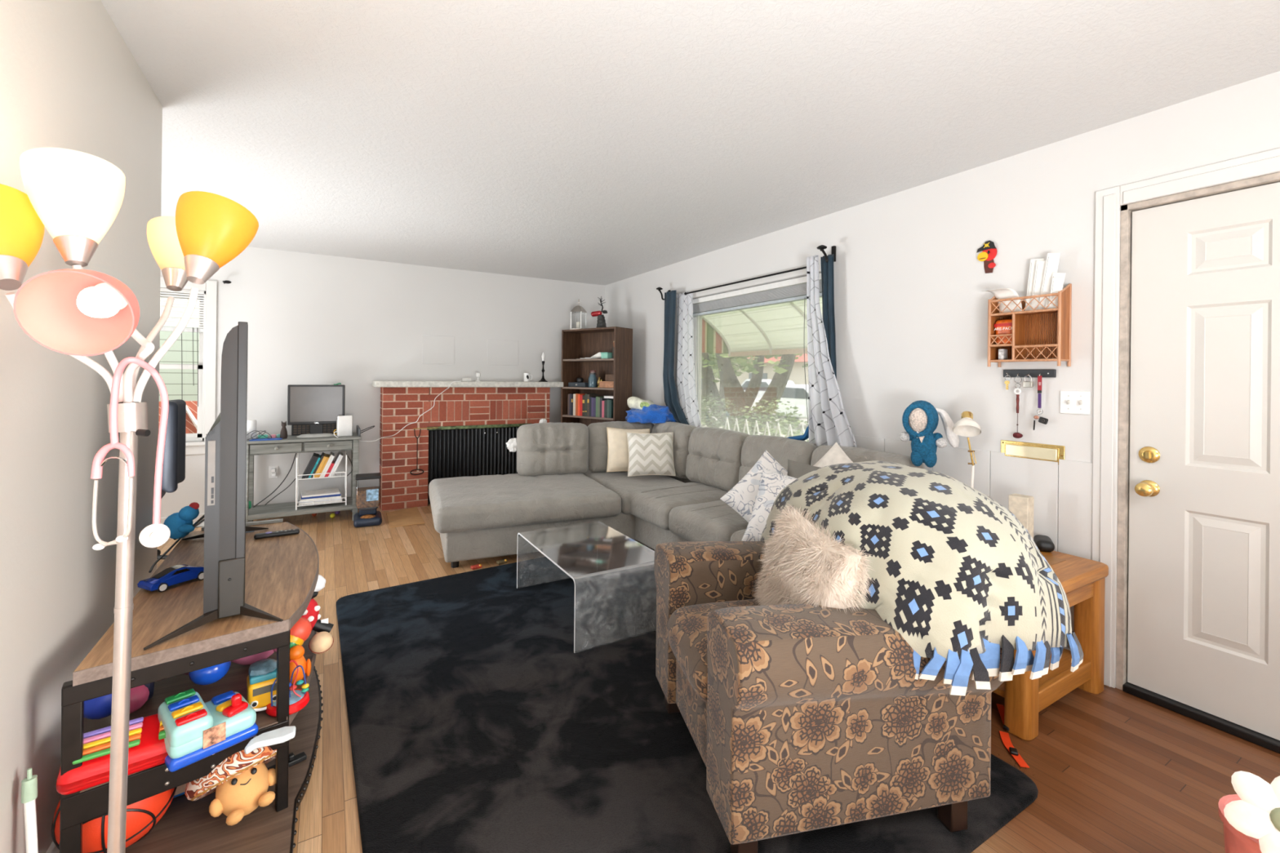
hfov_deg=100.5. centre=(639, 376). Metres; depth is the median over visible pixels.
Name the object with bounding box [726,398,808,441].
shrub
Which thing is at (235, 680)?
shelf
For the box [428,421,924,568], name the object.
sectional sofa
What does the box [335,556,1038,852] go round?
area rug
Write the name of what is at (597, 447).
cushion
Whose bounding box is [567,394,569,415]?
book
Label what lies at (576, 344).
bookshelf
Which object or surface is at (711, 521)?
seat cushion
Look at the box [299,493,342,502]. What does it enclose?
stack
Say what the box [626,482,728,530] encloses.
seat cushion
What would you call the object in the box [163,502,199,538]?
plush
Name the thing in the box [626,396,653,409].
blanket
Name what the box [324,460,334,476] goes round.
folder
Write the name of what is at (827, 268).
curtain
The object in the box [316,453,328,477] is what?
folder
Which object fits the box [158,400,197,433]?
fence
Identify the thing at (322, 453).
folder
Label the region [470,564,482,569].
toy
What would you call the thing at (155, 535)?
stethoscope
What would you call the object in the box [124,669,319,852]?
shelf
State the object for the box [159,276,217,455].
window
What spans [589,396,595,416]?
book
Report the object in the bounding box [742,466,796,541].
throw pillow
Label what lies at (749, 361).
street tree
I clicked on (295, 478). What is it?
cable
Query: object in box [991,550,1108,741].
end table
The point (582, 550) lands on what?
coffee table
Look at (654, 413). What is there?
towel
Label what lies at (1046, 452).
mail slot
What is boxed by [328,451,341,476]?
folder
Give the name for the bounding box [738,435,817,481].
cushion
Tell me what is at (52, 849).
baseboard
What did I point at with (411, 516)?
cardboard sheet
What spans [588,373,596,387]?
glass jar
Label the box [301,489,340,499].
stack
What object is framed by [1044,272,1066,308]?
envelope
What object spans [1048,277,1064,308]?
envelope
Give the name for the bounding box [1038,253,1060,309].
envelope
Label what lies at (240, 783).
plush
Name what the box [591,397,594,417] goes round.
book
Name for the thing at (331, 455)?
folder
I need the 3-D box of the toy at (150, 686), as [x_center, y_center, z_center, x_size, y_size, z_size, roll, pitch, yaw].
[-1.481,0.900,1.594,0.130,0.130,0.032,1,0,42]
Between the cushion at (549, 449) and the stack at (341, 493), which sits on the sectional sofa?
the cushion at (549, 449)
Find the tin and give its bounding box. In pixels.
[600,352,612,358]
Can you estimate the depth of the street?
21.07 m
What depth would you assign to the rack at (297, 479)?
4.73 m
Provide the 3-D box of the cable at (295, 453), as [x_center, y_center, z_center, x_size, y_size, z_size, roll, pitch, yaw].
[-3.242,0.907,4.734,0.324,0.477,0.007,1,0,-30]
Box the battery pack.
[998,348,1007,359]
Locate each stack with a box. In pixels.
[298,494,343,505]
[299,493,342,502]
[300,492,341,501]
[301,488,340,497]
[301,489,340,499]
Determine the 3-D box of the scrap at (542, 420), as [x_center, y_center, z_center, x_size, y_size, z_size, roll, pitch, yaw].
[-0.904,0.430,4.970,0.086,0.084,0.038,1,0,-30]
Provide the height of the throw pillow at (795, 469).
0.410 m
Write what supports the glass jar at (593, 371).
on the bookshelf at (576, 344)
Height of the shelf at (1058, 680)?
0.025 m
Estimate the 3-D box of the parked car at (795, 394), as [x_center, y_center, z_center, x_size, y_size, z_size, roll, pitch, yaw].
[6.152,1.083,19.896,1.760,1.590,4.433,1,0,-30]
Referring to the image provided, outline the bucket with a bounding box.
[1217,794,1261,852]
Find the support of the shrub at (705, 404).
on the ground
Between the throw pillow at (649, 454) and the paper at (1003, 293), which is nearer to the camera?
the paper at (1003, 293)
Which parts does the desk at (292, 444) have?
leg, leg, drawer, drawer, leg, leg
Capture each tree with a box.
[701,352,808,434]
[701,371,717,401]
[708,352,754,405]
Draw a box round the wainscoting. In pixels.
[853,435,1093,648]
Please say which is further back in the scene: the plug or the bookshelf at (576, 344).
the bookshelf at (576, 344)
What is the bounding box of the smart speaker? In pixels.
[246,419,257,439]
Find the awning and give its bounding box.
[702,297,822,356]
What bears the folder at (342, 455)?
in the rack at (297, 479)
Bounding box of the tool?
[409,427,437,475]
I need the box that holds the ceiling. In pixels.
[100,0,1279,285]
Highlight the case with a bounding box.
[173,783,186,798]
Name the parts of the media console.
frame post, frame rail, frame rail, frame post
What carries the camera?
on the fireplace
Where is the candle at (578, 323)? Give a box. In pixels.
[576,321,580,328]
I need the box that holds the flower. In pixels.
[1223,770,1279,852]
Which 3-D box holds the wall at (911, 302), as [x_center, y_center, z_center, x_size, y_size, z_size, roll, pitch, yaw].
[2.197,0.119,2.221,0.160,2.440,10.800,1,0,-30]
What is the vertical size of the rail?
0.038 m
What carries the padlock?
hanging from the rail
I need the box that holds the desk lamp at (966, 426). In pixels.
[952,411,981,488]
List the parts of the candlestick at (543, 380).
bulb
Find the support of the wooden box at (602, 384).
on the bookshelf at (576, 344)
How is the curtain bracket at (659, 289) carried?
attached to the wall at (911, 302)
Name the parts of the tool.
rod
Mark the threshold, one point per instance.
(1251, 735)
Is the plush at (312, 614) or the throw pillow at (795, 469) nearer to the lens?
the plush at (312, 614)
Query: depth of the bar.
1.67 m
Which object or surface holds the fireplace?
on the floor
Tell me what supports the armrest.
on the armchair at (799, 717)
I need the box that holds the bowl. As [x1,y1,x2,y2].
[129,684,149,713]
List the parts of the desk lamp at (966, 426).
lamp shade, arm, arm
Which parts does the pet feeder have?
lid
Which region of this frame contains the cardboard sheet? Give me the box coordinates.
[386,506,425,528]
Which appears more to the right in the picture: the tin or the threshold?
the threshold
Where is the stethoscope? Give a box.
[90,356,170,550]
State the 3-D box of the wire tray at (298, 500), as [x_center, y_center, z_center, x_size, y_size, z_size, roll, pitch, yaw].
[-2.865,1.098,4.795,0.383,0.042,0.268,1,0,-30]
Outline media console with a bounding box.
[59,518,323,852]
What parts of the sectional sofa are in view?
frame, frame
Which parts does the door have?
knob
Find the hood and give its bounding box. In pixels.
[910,400,938,432]
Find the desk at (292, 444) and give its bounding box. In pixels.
[245,425,361,522]
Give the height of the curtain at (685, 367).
1.290 m
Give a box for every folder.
[302,453,316,478]
[305,453,319,478]
[307,454,320,478]
[310,452,324,478]
[314,453,327,477]
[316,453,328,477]
[319,452,333,477]
[321,453,334,477]
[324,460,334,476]
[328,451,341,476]
[330,452,343,476]
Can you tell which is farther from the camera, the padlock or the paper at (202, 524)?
the padlock
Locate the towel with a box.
[625,404,675,423]
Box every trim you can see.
[422,334,454,364]
[1091,147,1279,688]
[1115,172,1279,690]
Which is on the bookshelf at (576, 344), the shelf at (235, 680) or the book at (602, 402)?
the book at (602, 402)
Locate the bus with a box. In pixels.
[246,657,276,711]
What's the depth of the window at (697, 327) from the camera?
4.72 m
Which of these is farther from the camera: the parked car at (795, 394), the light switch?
the parked car at (795, 394)
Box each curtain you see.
[662,289,689,425]
[675,290,701,427]
[806,254,857,447]
[820,254,836,379]
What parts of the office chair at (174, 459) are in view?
leg, seat, backrest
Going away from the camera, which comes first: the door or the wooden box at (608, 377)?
the door
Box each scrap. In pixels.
[506,438,516,452]
[538,418,546,422]
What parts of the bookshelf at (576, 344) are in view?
panel, shelf, shelf, shelf, shelf, panel, panel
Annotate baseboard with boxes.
[46,841,59,852]
[160,510,343,524]
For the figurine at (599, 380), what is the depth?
5.64 m
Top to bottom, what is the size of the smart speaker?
0.165 m
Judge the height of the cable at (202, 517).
0.226 m
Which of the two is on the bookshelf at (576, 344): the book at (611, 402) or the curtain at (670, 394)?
the book at (611, 402)
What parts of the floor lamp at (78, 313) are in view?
lamp shade, flexible arm, lamp shade, lamp shade, flexible arm, bulb, flexible arm, switch knob, flexible arm, flexible arm, lamp shade, lamp shade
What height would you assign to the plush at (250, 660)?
0.170 m
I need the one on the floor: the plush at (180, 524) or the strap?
the strap
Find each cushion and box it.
[428,473,621,533]
[516,422,588,476]
[586,471,684,515]
[587,421,653,472]
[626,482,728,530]
[651,422,697,478]
[668,500,748,541]
[685,426,750,491]
[730,528,746,541]
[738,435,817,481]
[810,444,924,469]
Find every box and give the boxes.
[568,382,588,386]
[599,381,613,387]
[604,373,613,381]
[1008,493,1034,539]
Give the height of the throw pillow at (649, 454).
0.367 m
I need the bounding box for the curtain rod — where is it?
[684,266,806,295]
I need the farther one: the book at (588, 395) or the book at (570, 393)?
the book at (570, 393)
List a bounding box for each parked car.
[726,378,795,417]
[751,384,808,424]
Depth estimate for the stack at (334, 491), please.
4.76 m
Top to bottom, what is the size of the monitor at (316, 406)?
0.462 m
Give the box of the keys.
[1033,375,1048,430]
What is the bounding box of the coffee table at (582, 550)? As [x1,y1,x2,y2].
[516,521,656,653]
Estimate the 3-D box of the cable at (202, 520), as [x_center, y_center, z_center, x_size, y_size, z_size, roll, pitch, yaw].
[-1.975,0.667,2.341,0.016,0.010,0.307,1,0,-22]
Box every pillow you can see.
[606,426,649,472]
[626,431,675,476]
[720,449,787,522]
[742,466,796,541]
[752,502,876,614]
[786,459,820,478]
[813,441,853,467]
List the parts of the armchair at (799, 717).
leg, seat, arm, leg, arm, leg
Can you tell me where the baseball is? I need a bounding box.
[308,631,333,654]
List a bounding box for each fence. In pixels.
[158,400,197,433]
[724,417,806,441]
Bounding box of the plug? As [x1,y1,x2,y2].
[271,468,276,476]
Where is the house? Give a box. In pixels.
[701,353,808,392]
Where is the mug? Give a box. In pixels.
[523,373,532,382]
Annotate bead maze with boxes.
[265,660,309,717]
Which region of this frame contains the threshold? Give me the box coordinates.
[1122,681,1279,753]
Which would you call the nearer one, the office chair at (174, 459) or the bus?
the bus
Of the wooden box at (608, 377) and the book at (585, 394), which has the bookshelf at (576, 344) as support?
the book at (585, 394)
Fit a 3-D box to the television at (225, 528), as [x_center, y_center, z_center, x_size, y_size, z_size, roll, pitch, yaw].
[-1.511,0.259,1.940,0.292,0.836,1.350,1,0,-37]
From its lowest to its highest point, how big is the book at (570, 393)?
0.235 m
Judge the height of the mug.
0.094 m
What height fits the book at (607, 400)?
0.190 m
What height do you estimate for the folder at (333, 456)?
0.189 m
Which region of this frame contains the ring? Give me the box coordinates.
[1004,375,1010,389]
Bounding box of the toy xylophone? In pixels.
[56,713,168,795]
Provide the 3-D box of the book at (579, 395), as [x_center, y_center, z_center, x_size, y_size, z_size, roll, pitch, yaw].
[-0.618,0.304,5.829,0.028,0.235,0.154,1,0,37]
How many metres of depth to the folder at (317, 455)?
4.66 m
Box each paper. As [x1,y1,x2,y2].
[192,521,204,528]
[982,288,1022,313]
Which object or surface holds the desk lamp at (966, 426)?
on the end table at (1082, 580)
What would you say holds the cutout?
attached to the wall at (911, 302)
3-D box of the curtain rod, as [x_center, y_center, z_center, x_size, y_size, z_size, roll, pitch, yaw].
[0.795,-0.773,4.334,0.027,0.028,1.484,1,0,-30]
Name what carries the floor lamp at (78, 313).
on the floor
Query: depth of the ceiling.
2.18 m
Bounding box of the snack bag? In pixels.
[994,319,1012,344]
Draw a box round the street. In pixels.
[701,406,808,432]
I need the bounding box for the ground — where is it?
[701,402,803,435]
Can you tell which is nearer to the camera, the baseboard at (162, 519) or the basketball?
the basketball
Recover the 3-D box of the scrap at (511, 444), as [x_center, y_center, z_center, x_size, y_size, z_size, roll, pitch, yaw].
[-1.119,0.602,4.705,0.135,0.128,0.060,1,0,-30]
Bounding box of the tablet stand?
[360,425,374,433]
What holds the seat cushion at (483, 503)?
on the sectional sofa
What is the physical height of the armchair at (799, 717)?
0.871 m
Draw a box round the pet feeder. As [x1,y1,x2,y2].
[353,472,382,527]
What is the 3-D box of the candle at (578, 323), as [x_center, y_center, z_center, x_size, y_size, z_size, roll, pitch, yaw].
[-0.682,-0.572,5.915,0.052,0.074,0.052,1,0,20]
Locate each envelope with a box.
[1024,258,1044,311]
[1030,260,1046,310]
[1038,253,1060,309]
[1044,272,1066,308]
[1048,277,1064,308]
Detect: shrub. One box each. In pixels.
[701,393,753,432]
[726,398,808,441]
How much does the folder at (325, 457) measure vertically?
0.193 m
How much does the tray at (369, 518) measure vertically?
0.070 m
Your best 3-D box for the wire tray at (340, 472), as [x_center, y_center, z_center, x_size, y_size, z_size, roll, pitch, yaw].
[-2.862,0.868,4.795,0.383,0.042,0.268,1,0,-30]
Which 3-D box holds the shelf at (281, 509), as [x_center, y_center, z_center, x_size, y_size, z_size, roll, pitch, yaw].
[-3.000,1.164,4.745,0.862,0.040,0.390,1,0,-30]
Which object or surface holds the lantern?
on the bookshelf at (576, 344)
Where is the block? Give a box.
[257,435,267,438]
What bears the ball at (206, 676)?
on the media console
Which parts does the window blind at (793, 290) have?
pull cord, rail, pull cord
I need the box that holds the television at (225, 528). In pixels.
[143,321,283,649]
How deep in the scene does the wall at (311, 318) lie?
5.20 m
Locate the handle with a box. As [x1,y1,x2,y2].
[21,768,38,852]
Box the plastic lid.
[244,725,296,754]
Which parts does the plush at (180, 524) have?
arm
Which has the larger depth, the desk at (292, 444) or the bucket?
the desk at (292, 444)
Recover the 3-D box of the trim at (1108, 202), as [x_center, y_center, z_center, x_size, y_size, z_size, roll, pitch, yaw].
[2.294,0.260,1.879,0.022,2.160,1.120,1,0,-30]
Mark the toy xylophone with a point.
(147, 748)
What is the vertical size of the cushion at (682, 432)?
0.483 m
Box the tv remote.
[253,528,299,539]
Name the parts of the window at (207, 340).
sash, sash, frame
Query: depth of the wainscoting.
2.54 m
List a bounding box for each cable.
[148,515,204,573]
[173,519,204,540]
[253,453,296,507]
[264,478,295,505]
[333,381,458,441]
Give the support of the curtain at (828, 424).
hanging from the curtain bracket at (821, 247)
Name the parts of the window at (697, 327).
frame, casing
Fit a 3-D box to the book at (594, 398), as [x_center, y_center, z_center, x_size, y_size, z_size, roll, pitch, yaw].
[-0.434,0.323,5.690,0.034,0.200,0.154,1,0,37]
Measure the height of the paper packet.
0.049 m
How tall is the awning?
0.658 m
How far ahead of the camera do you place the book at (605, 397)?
5.53 m
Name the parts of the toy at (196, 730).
lid, lid, lid, lid, blue lever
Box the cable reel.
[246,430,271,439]
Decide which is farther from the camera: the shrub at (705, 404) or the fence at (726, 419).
the shrub at (705, 404)
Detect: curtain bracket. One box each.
[222,280,231,284]
[656,287,671,300]
[816,244,835,262]
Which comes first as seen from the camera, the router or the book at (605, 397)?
the router
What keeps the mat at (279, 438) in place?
on the desk at (292, 444)
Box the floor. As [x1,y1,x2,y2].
[156,503,1279,852]
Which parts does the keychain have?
beaded cord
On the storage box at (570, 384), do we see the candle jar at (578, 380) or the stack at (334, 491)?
the candle jar at (578, 380)
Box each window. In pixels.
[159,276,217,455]
[159,298,199,401]
[682,261,822,424]
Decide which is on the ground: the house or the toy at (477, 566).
the house
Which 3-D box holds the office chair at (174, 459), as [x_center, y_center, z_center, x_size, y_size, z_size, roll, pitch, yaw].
[-3.420,0.718,3.500,0.617,1.119,0.582,1,0,-35]
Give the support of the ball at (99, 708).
on the media console
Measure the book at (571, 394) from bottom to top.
0.230 m
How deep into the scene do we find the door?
2.07 m
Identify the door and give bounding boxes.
[1127,182,1279,740]
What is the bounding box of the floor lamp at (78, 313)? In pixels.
[0,147,258,852]
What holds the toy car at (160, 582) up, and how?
on the media console
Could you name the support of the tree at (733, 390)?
on the ground
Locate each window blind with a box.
[160,292,204,406]
[693,273,822,422]
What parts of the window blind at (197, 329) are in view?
pull cord, rail, pull cord, pull cord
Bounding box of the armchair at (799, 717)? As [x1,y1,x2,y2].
[653,541,1003,852]
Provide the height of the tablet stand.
0.072 m
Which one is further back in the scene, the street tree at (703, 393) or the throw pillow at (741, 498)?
the street tree at (703, 393)
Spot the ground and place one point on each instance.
(762, 429)
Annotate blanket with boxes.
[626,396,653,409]
[760,460,1084,695]
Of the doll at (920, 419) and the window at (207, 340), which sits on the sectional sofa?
the doll at (920, 419)
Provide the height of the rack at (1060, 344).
0.380 m
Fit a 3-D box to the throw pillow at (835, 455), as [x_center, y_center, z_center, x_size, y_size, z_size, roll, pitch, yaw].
[1.121,0.628,3.053,0.508,0.503,0.147,1,0,30]
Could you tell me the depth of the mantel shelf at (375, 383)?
5.35 m
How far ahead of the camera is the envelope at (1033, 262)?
2.55 m
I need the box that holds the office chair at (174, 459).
[156,399,186,559]
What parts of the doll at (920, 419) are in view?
leg, leg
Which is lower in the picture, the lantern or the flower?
the flower
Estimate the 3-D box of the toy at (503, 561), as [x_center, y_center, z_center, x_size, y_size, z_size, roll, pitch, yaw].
[-0.949,1.269,3.661,0.070,0.028,0.043,1,0,-42]
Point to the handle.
(28, 784)
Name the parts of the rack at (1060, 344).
bamboo rail, panel, bamboo rail, bamboo rail, bamboo rail, bamboo rail, panel, bamboo rail, bamboo rail, bamboo rail, bamboo rail, bamboo rail, panel, bamboo rail, bamboo rail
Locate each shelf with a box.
[80,630,315,792]
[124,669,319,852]
[248,496,352,519]
[372,380,563,386]
[991,648,1071,697]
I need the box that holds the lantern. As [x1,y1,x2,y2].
[569,299,586,329]
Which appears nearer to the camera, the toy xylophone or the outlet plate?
the toy xylophone
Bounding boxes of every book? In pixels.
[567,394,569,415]
[569,393,575,415]
[571,394,573,415]
[573,394,575,415]
[575,393,585,415]
[577,394,584,415]
[579,395,582,416]
[582,395,584,416]
[584,393,596,416]
[586,394,599,416]
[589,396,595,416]
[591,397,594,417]
[593,397,595,417]
[595,396,600,417]
[597,396,604,417]
[600,398,611,417]
[601,400,604,417]
[604,395,613,398]
[604,400,606,417]
[606,399,613,417]
[608,400,613,417]
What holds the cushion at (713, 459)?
on the sectional sofa
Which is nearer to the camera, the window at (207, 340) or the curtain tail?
the curtain tail
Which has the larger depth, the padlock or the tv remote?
the padlock
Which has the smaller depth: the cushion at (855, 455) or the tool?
the cushion at (855, 455)
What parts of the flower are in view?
flower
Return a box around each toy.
[144,682,154,700]
[157,688,258,772]
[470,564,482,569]
[496,559,507,564]
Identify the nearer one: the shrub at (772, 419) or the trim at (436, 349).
the trim at (436, 349)
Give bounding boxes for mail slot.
[1000,440,1064,464]
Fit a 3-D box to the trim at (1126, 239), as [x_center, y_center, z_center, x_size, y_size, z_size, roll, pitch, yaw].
[2.368,0.303,1.923,0.164,2.075,0.950,1,0,-30]
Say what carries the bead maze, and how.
on the media console
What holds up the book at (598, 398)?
on the bookshelf at (576, 344)
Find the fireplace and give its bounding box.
[372,380,563,511]
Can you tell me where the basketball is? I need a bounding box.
[51,786,177,852]
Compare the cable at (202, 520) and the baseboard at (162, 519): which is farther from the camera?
the baseboard at (162, 519)
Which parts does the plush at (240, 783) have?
arm, arm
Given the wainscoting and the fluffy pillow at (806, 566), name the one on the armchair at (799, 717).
the fluffy pillow at (806, 566)
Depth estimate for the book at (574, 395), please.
5.80 m
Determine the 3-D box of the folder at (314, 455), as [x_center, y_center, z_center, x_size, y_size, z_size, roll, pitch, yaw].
[-2.943,0.791,4.741,0.109,0.202,0.220,1,0,-30]
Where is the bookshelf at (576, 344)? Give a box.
[560,326,632,426]
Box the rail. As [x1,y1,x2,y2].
[1003,368,1056,377]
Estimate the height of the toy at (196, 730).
0.127 m
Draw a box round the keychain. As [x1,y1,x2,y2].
[1013,376,1022,438]
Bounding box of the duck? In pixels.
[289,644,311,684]
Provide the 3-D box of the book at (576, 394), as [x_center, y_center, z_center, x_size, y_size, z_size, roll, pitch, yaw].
[-0.643,0.301,5.844,0.030,0.240,0.154,1,0,37]
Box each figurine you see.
[280,420,287,439]
[597,377,602,387]
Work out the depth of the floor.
1.85 m
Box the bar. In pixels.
[267,751,306,770]
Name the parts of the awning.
rail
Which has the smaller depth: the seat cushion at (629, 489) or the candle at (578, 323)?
the seat cushion at (629, 489)
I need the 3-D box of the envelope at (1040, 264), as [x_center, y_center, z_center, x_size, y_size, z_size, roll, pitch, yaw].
[1.884,-0.429,2.507,0.011,0.240,0.082,1,0,-31]
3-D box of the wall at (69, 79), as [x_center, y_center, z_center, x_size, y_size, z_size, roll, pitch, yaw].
[-1.925,0.072,-0.303,2.576,2.440,10.308,1,0,-30]
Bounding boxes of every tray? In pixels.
[297,471,346,479]
[297,495,345,506]
[353,511,382,527]
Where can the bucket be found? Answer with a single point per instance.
(1235, 842)
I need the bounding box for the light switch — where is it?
[1059,391,1090,414]
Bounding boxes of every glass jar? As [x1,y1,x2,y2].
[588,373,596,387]
[590,369,597,386]
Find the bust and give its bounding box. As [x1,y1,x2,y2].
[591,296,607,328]
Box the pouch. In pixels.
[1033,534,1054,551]
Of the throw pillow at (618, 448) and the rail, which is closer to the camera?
the rail
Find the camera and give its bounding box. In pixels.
[475,373,480,381]
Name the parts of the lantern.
glass, corner post, corner post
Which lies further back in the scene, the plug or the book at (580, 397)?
the book at (580, 397)
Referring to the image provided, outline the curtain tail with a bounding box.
[786,425,808,440]
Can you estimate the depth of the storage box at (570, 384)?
5.82 m
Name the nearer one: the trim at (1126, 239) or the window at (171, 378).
the trim at (1126, 239)
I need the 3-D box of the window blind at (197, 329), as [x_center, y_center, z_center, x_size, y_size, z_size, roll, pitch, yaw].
[-4.141,-0.222,4.411,0.830,1.026,0.038,1,0,-30]
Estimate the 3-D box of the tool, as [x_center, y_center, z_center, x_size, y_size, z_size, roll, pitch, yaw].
[-2.149,0.738,5.295,0.255,0.462,0.028,1,0,-30]
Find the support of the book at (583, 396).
on the bookshelf at (576, 344)
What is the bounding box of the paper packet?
[591,351,600,357]
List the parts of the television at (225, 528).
port plate, panel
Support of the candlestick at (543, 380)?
on the fireplace
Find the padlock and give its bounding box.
[1022,374,1033,387]
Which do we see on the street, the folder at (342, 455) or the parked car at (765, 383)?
the parked car at (765, 383)
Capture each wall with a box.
[0,0,162,852]
[160,246,604,517]
[604,71,1279,511]
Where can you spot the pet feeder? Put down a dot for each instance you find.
(367, 499)
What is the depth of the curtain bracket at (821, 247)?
3.50 m
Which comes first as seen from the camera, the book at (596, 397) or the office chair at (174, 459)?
the office chair at (174, 459)
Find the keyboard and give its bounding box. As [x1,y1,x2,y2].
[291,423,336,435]
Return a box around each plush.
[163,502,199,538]
[184,746,276,826]
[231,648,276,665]
[301,574,333,632]
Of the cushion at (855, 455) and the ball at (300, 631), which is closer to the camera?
the ball at (300, 631)
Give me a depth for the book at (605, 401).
5.54 m
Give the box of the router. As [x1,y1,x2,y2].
[336,415,352,436]
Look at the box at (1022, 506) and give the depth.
2.44 m
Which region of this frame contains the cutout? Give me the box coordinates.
[976,240,997,273]
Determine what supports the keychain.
hanging from the rail
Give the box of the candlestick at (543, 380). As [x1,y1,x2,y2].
[538,351,547,382]
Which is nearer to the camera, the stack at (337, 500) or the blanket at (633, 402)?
the stack at (337, 500)
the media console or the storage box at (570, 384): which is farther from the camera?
the storage box at (570, 384)
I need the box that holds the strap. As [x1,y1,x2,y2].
[996,703,1029,768]
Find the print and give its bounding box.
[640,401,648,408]
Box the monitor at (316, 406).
[287,384,345,437]
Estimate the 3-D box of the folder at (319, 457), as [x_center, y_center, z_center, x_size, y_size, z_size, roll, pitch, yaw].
[-2.910,0.799,4.761,0.092,0.180,0.220,1,0,-30]
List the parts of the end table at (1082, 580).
leg, shelf rail, leg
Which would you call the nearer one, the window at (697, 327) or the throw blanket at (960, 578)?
the throw blanket at (960, 578)
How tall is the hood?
0.196 m
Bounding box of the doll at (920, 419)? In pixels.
[898,400,959,467]
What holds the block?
on the desk at (292, 444)
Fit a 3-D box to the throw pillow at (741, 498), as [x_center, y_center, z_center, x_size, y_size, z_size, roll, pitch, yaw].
[0.743,0.694,3.063,0.526,0.518,0.242,1,0,36]
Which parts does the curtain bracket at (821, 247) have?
bracket arm, wall plate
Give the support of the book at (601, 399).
on the bookshelf at (576, 344)
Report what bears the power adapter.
on the fireplace
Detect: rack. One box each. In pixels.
[295,450,347,510]
[987,283,1071,367]
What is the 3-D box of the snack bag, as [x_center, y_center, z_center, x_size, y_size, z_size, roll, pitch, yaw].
[1.807,-0.221,2.622,0.060,0.125,0.092,1,0,-30]
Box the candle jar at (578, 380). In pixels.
[576,377,583,382]
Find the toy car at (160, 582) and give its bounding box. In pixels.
[137,564,204,591]
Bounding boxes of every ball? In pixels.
[84,693,111,719]
[188,661,231,685]
[289,617,311,648]
[329,513,335,518]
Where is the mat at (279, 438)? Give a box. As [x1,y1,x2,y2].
[248,437,282,440]
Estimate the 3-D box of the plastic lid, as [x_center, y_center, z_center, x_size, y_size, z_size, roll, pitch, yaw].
[-0.976,0.957,1.408,0.112,0.016,0.055,1,0,-35]
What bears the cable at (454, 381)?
hanging from the fireplace
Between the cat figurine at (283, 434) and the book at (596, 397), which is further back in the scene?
the book at (596, 397)
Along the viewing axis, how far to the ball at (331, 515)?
4.84 m
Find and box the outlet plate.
[268,465,278,478]
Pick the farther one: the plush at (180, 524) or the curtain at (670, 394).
the curtain at (670, 394)
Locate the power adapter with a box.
[462,377,471,381]
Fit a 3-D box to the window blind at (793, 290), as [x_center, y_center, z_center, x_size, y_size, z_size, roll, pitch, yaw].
[0.886,-0.131,4.378,0.059,1.195,1.590,1,0,-30]

